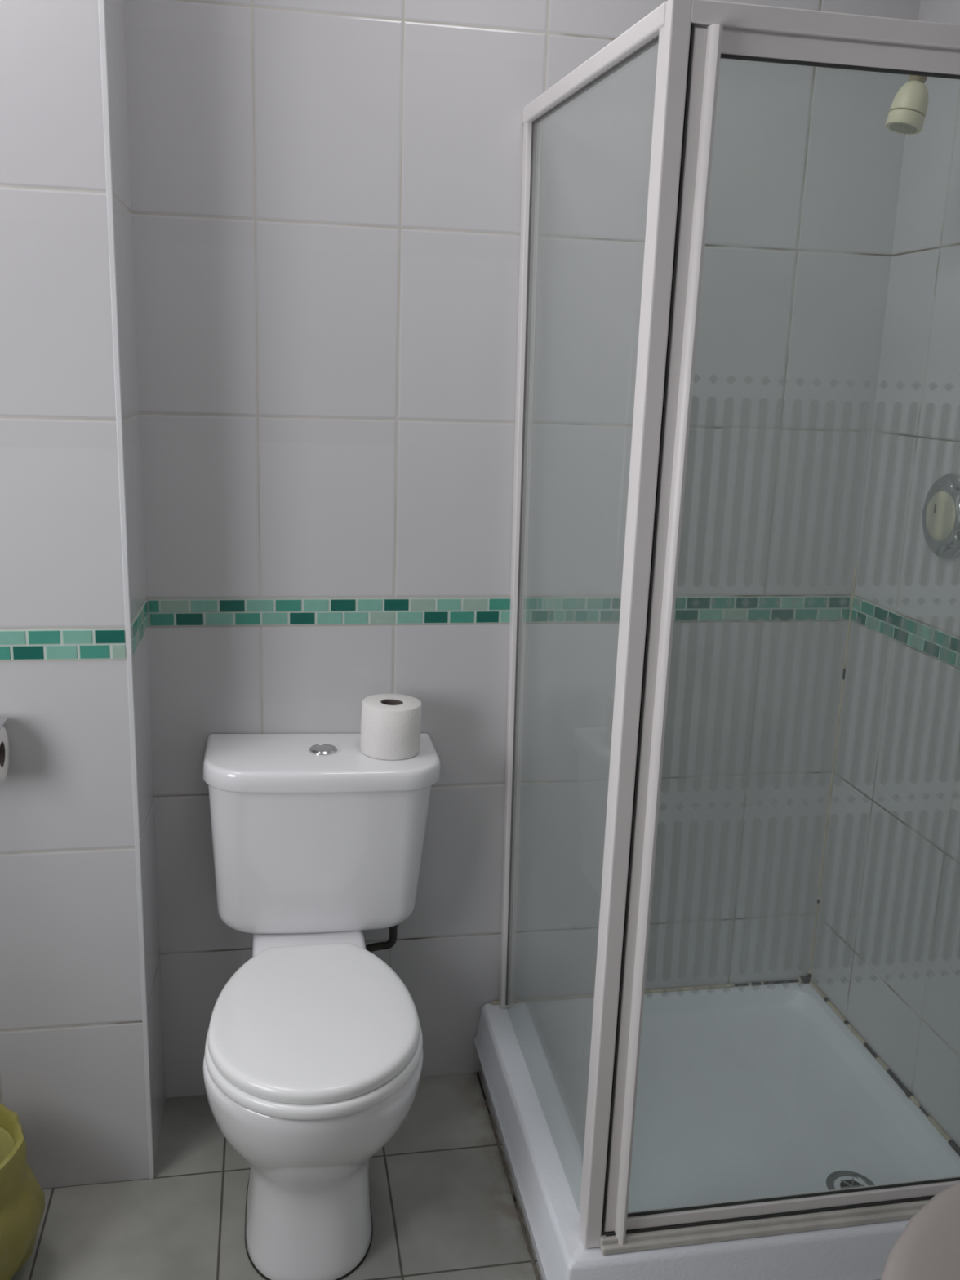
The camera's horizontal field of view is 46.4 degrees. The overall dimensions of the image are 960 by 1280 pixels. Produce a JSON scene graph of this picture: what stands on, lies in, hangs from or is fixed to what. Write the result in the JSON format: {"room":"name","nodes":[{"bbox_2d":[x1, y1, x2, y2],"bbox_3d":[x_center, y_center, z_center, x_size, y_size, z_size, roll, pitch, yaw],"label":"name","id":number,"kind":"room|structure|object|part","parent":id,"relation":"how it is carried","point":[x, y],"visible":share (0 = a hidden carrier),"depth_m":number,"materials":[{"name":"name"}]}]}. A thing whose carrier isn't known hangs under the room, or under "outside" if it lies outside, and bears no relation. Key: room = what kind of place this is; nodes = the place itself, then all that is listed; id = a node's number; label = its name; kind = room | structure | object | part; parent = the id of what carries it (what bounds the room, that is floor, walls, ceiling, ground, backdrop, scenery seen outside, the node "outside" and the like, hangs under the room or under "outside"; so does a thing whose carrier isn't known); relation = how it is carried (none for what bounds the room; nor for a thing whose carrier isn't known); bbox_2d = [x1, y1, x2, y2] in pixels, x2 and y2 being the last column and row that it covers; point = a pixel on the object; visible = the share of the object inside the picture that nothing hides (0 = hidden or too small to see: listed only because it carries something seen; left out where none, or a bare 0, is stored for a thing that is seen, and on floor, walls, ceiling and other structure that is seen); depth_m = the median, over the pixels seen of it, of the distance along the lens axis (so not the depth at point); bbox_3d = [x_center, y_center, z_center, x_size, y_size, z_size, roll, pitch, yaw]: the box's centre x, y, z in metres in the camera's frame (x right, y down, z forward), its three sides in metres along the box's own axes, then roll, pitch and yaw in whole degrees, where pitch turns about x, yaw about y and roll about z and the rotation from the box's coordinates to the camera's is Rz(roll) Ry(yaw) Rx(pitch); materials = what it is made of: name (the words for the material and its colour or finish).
{"room":"bathroom","nodes":[
{"label":"bathroom","id":0,"kind":"room"},
{"bbox_2d":[0,0,165,1188],"bbox_3d":[-0.953,-0.212,1.841,0.744,2.450,0.238,-1,14,-11],"label":"wall pier","id":1,"kind":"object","parent":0,"point":[72,1064],"visible":1,"depth_m":1.83,"materials":[{"name":"tile"}]},
{"bbox_2d":[0,716,8,729],"bbox_3d":[-0.826,0.149,1.785,0.131,0.074,0.086,-1,14,-11],"label":"toilet roll holder","id":2,"kind":"object","parent":1,"relation":"attached to","point":[2,719],"visible":1,"depth_m":1.79,"materials":[{"name":"silver metal"}]},
{"bbox_2d":[0,726,8,783],"bbox_3d":[-0.812,0.184,1.780,0.100,0.093,0.093,-1,14,-11],"label":"toilet roll","id":3,"kind":"object","parent":2,"relation":"hanging from","point":[4,744],"visible":0.99,"depth_m":1.80,"materials":[{"name":"paper"}]},
{"bbox_2d":[0,628,126,660],"bbox_3d":[-0.721,0.008,1.815,0.281,0.051,0.003,-1,14,-11],"label":"trim","id":4,"kind":"structure","parent":1,"relation":"attached to","point":[27,644],"depth_m":1.82,"materials":[{"name":"tile"}]},
{"bbox_2d":[97,0,154,1178],"bbox_3d":[-0.573,-0.189,1.799,0.008,2.450,0.012,-1,14,-11],"label":"trim","id":5,"kind":"structure","parent":1,"relation":"attached to","point":[101,3],"depth_m":1.81,"materials":[{"name":"white plastic"}]},
{"bbox_2d":[131,600,148,655],"bbox_3d":[-0.596,-0.022,1.958,0.003,0.051,0.227,0,14,-10],"label":"trim","id":6,"kind":"structure","parent":1,"relation":"attached to","point":[140,625],"depth_m":1.95,"materials":[{"name":"tile"}]},
{"bbox_2d":[10,1071,542,1279],"bbox_3d":[-0.002,1.296,1.080,2.500,0.060,2.950,-1,14,-11],"label":"floor","id":7,"kind":"structure","parent":0,"point":[442,1206],"depth_m":2.02,"materials":[{"name":"tile"}]},
{"bbox_2d":[0,1102,44,1279],"bbox_3d":[-0.849,0.925,1.802,0.271,0.264,0.277,-1,14,-11],"label":"waste bin","id":8,"kind":"object","parent":7,"relation":"on","point":[22,1198],"visible":1,"depth_m":1.78,"materials":[{"name":"plastic"}]},
{"bbox_2d":[202,733,440,1279],"bbox_3d":[-0.263,0.640,1.952,0.434,0.788,0.674,-1,14,-11],"label":"toilet","id":9,"kind":"object","parent":7,"relation":"on","point":[313,1060],"visible":1,"depth_m":1.90,"materials":[{"name":"white ceramic"}]},
{"bbox_3d":[-0.270,0.635,1.826,0.344,0.022,0.439,-1,14,-11],"label":"seat","id":10,"kind":"part","parent":9,"relation":"part of","materials":[{"name":"white plastic"}]},
{"bbox_3d":[-0.270,0.609,1.824,0.334,0.026,0.435,-1,14,-11],"label":"seat lid","id":11,"kind":"part","parent":9,"relation":"part of","materials":[{"name":"white plastic"}]},
{"bbox_3d":[-0.292,0.228,2.083,0.434,0.050,0.219,-1,14,-11],"label":"cistern lid","id":12,"kind":"part","parent":9,"relation":"part of","materials":[{"name":"white ceramic"}]},
{"bbox_2d":[360,693,422,759],"bbox_3d":[-0.167,0.162,2.097,0.113,0.099,0.112,-1,14,-11],"label":"toilet roll","id":13,"kind":"object","parent":9,"relation":"on","point":[391,723],"visible":1,"depth_m":2.05,"materials":[{"name":"paper"}]},
{"bbox_2d":[474,982,959,1279],"bbox_3d":[0.431,0.942,2.126,0.770,0.165,0.741,-1,14,-11],"label":"shower tray","id":14,"kind":"object","parent":7,"relation":"on","point":[755,1091],"visible":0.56,"depth_m":2.09,"materials":[{"name":"ceramic"}]},
{"bbox_2d":[476,1071,540,1279],"bbox_3d":[0.049,1.010,2.143,0.007,0.007,0.596,-1,14,-11],"label":"trim","id":15,"kind":"structure","parent":14,"relation":"attached to","point":[537,1276],"depth_m":2.09,"materials":[{"name":"white plastic"}]},
{"bbox_2d":[498,0,959,1254],"bbox_3d":[0.477,-0.002,1.913,0.743,1.769,0.716,-1,14,-11],"label":"shower frame","id":16,"kind":"object","parent":14,"relation":"on","point":[692,37],"visible":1,"depth_m":1.53,"materials":[{"name":"white metal"}]},
{"bbox_3d":[0.161,-0.840,1.664,0.027,0.043,0.681,-1,14,-12],"label":"rail","id":17,"kind":"part","parent":16,"relation":"part of","materials":[{"name":"white metal"}]},
{"bbox_3d":[0.203,0.086,1.546,0.035,1.752,0.040,-1,14,-11],"label":"corner post","id":18,"kind":"part","parent":16,"relation":"part of","materials":[{"name":"white metal"}]},
{"bbox_3d":[0.250,0.101,1.535,0.025,1.715,0.020,-1,14,-11],"label":"door handle","id":19,"kind":"part","parent":16,"relation":"part of","materials":[{"name":"white metal"}]},
{"bbox_3d":[0.587,-0.756,1.409,0.694,0.027,0.040,-1,14,-11],"label":"head rail","id":20,"kind":"part","parent":16,"relation":"part of","materials":[{"name":"white metal"}]},
{"bbox_2d":[880,1181,959,1279],"bbox_3d":[0.589,0.882,0.851,0.628,0.890,0.569,-1,14,-11],"label":"basin","id":21,"kind":"object","parent":7,"relation":"on","point":[928,1246],"visible":1,"depth_m":0.91,"materials":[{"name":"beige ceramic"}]},
{"bbox_2d":[123,0,920,1097],"bbox_3d":[0.122,-0.265,2.209,1.546,2.450,0.100,-1,14,-11],"label":"wall","id":22,"kind":"structure","parent":0,"point":[326,194],"depth_m":2.11,"materials":[{"name":"tile"}]},
{"bbox_2d":[148,595,851,626],"bbox_3d":[0.079,-0.058,2.199,1.407,0.051,0.003,-1,14,-11],"label":"trim","id":23,"kind":"structure","parent":22,"relation":"attached to","point":[162,612],"depth_m":2.17,"materials":[{"name":"tile"}]},
{"bbox_2d":[490,976,810,1004],"bbox_3d":[0.383,0.772,2.460,0.732,0.020,0.020,-1,14,-11],"label":"trim","id":24,"kind":"structure","parent":22,"relation":"attached to","point":[802,980],"depth_m":2.47,"materials":[{"name":"plastic"}]},
{"bbox_2d":[807,563,857,977],"bbox_3d":[0.761,0.305,2.418,0.011,0.955,0.011,-7,16,-32],"label":"trim","id":25,"kind":"structure","parent":22,"relation":"attached to","point":[809,974],"depth_m":2.41,"materials":[{"name":"plastic"}]},
{"bbox_2d":[811,0,959,1147],"bbox_3d":[0.931,-0.128,1.757,0.100,2.450,1.120,-1,14,-11],"label":"wall","id":26,"kind":"structure","parent":0,"point":[886,954],"depth_m":2.12,"materials":[{"name":"tile"}]},
{"bbox_2d":[809,977,959,1155],"bbox_3d":[0.805,0.850,2.197,0.017,0.017,0.700,-1,14,-11],"label":"trim","id":27,"kind":"structure","parent":26,"relation":"attached to","point":[910,1095],"depth_m":2.19,"materials":[{"name":"plastic"}]},
{"bbox_2d":[850,596,959,668],"bbox_3d":[0.838,0.018,1.987,0.003,0.051,0.709,-1,14,-11],"label":"trim","id":28,"kind":"structure","parent":26,"relation":"attached to","point":[944,646],"depth_m":2.12,"materials":[{"name":"tile"}]},
{"bbox_2d":[884,75,928,134],"bbox_3d":[0.759,-0.903,1.820,0.194,0.155,0.061,-1,14,-11],"label":"showerhead","id":29,"kind":"object","parent":26,"relation":"attached to","point":[907,113],"visible":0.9,"depth_m":1.80,"materials":[{"name":"beige plastic"}]},
{"bbox_3d":[0.690,-0.835,1.823,0.052,0.016,0.052,-1,14,-11],"label":"spray plate","id":30,"kind":"part","parent":29,"relation":"part of","materials":[{"name":"grey plastic"}]},
{"bbox_2d":[921,473,959,559],"bbox_3d":[0.823,-0.220,1.986,0.026,0.152,0.152,-1,14,-11],"label":"shower valve","id":31,"kind":"object","parent":26,"relation":"attached to","point":[940,512],"visible":1,"depth_m":1.97,"materials":[{"name":"silver metal"}]},
{"bbox_3d":[0.817,-0.219,1.985,0.011,0.088,0.088,-1,14,-11],"label":"knob","id":32,"kind":"part","parent":31,"relation":"part of","materials":[{"name":"white plastic"}]}
]}

